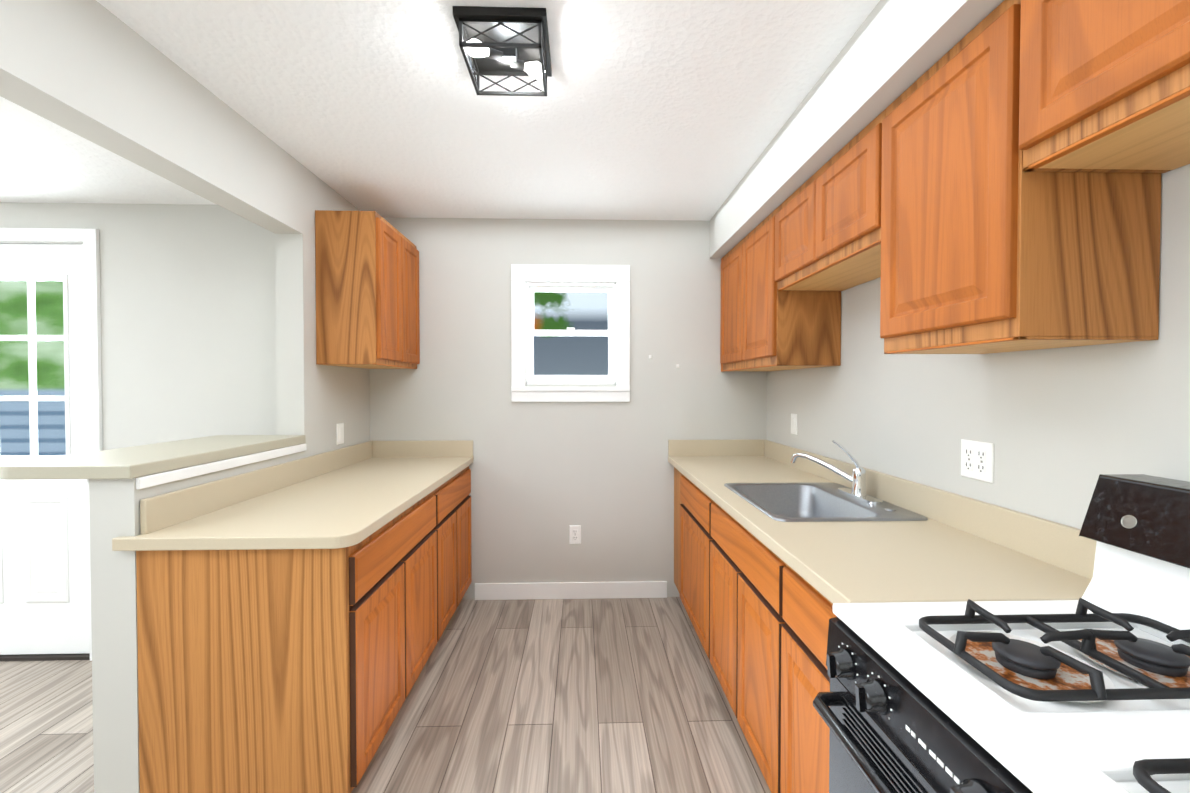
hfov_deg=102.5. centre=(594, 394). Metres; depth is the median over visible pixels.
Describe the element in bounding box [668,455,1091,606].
countertop
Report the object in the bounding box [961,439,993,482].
outlet
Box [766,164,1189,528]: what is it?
wall
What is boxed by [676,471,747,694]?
base cabinet
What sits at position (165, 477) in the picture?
trim
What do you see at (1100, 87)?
upper cabinet
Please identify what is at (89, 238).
door frame
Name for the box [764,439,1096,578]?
backsplash
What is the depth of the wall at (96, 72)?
1.46 m
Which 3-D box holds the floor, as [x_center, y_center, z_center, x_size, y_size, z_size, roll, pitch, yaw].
[-1.884,1.399,0.553,6.430,0.100,5.225,0,1,-2]
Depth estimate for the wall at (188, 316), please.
2.37 m
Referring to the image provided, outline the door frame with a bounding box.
[0,228,102,660]
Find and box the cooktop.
[833,600,1189,792]
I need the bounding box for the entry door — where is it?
[0,244,89,654]
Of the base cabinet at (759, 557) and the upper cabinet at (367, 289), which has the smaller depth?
the base cabinet at (759, 557)
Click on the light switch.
(793, 423)
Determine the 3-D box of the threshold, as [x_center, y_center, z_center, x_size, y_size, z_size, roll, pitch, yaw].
[-2.891,1.312,2.441,0.770,0.016,0.160,0,1,-2]
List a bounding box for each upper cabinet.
[315,210,419,368]
[720,242,739,371]
[740,213,840,370]
[772,180,867,291]
[808,118,875,275]
[868,0,1160,353]
[1012,0,1189,175]
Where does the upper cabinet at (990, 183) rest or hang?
attached to the wall at (1062, 429)
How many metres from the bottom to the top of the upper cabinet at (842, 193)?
0.377 m
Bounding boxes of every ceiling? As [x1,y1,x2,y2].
[0,96,216,204]
[96,0,879,220]
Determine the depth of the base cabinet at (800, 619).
1.27 m
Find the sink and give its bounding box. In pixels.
[720,479,935,542]
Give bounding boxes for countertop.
[0,435,305,479]
[112,456,472,551]
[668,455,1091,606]
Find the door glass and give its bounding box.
[0,281,65,455]
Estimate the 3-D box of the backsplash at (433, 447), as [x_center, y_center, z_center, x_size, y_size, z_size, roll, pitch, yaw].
[-1.085,0.347,3.011,0.627,0.107,0.019,0,1,-2]
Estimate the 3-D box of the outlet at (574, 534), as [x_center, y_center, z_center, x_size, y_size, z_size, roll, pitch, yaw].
[-0.127,0.901,3.055,0.075,0.120,0.009,0,1,-2]
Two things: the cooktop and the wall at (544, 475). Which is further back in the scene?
the wall at (544, 475)
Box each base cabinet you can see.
[136,484,443,792]
[444,460,472,629]
[670,463,675,584]
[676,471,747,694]
[748,535,771,792]
[772,555,836,792]
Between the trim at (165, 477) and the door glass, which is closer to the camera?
the trim at (165, 477)
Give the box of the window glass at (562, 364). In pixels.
[534,292,607,374]
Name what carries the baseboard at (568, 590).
attached to the wall at (544, 475)
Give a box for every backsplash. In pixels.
[140,441,371,531]
[372,440,472,455]
[668,439,763,454]
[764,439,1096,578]
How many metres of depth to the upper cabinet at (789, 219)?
2.02 m
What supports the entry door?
in the wall at (188, 316)
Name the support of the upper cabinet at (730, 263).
attached to the wall at (1062, 429)
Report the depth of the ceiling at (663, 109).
1.74 m
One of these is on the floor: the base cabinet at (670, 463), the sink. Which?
the base cabinet at (670, 463)
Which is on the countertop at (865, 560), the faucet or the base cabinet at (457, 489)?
the faucet
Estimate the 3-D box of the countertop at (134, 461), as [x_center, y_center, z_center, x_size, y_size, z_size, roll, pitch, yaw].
[-1.588,0.223,1.845,0.418,0.040,0.896,0,1,-2]
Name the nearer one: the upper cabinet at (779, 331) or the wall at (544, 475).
the upper cabinet at (779, 331)
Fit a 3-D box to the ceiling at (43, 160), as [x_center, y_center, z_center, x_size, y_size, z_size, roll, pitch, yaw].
[-3.280,-0.955,0.169,3.620,0.100,4.610,0,1,-2]
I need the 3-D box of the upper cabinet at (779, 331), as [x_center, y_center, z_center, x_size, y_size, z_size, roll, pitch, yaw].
[0.966,-0.499,2.396,0.318,0.716,0.419,0,1,-2]
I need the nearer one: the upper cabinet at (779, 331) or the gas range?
the gas range
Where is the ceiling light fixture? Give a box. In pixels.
[453,6,551,95]
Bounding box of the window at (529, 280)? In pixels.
[511,264,629,401]
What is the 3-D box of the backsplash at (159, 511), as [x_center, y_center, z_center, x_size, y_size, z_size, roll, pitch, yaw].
[-1.385,0.359,2.224,0.019,0.107,1.575,0,1,-2]
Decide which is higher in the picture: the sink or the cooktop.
the sink
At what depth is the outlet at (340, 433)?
2.63 m
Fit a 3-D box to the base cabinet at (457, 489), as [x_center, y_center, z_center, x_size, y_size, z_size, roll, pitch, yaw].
[-1.089,0.879,2.658,0.638,0.875,0.741,0,1,-2]
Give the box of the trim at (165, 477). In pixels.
[87,443,306,489]
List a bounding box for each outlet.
[336,423,343,444]
[569,525,580,543]
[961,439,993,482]
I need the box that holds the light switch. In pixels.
[791,413,796,434]
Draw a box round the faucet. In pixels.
[788,440,871,494]
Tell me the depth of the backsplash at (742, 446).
3.06 m
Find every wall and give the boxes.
[0,0,369,792]
[0,202,276,449]
[369,217,766,599]
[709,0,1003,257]
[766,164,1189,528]
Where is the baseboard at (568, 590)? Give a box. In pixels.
[475,581,666,599]
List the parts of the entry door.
glass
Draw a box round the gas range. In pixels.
[813,474,1189,792]
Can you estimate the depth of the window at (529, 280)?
3.03 m
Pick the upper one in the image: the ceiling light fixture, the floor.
the ceiling light fixture
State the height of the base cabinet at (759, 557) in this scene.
0.875 m
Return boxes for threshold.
[0,653,89,660]
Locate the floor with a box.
[0,597,770,792]
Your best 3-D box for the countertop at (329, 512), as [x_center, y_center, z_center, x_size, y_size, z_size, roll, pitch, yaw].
[-1.095,0.430,2.215,0.696,0.038,1.612,0,1,-2]
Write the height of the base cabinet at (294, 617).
0.875 m

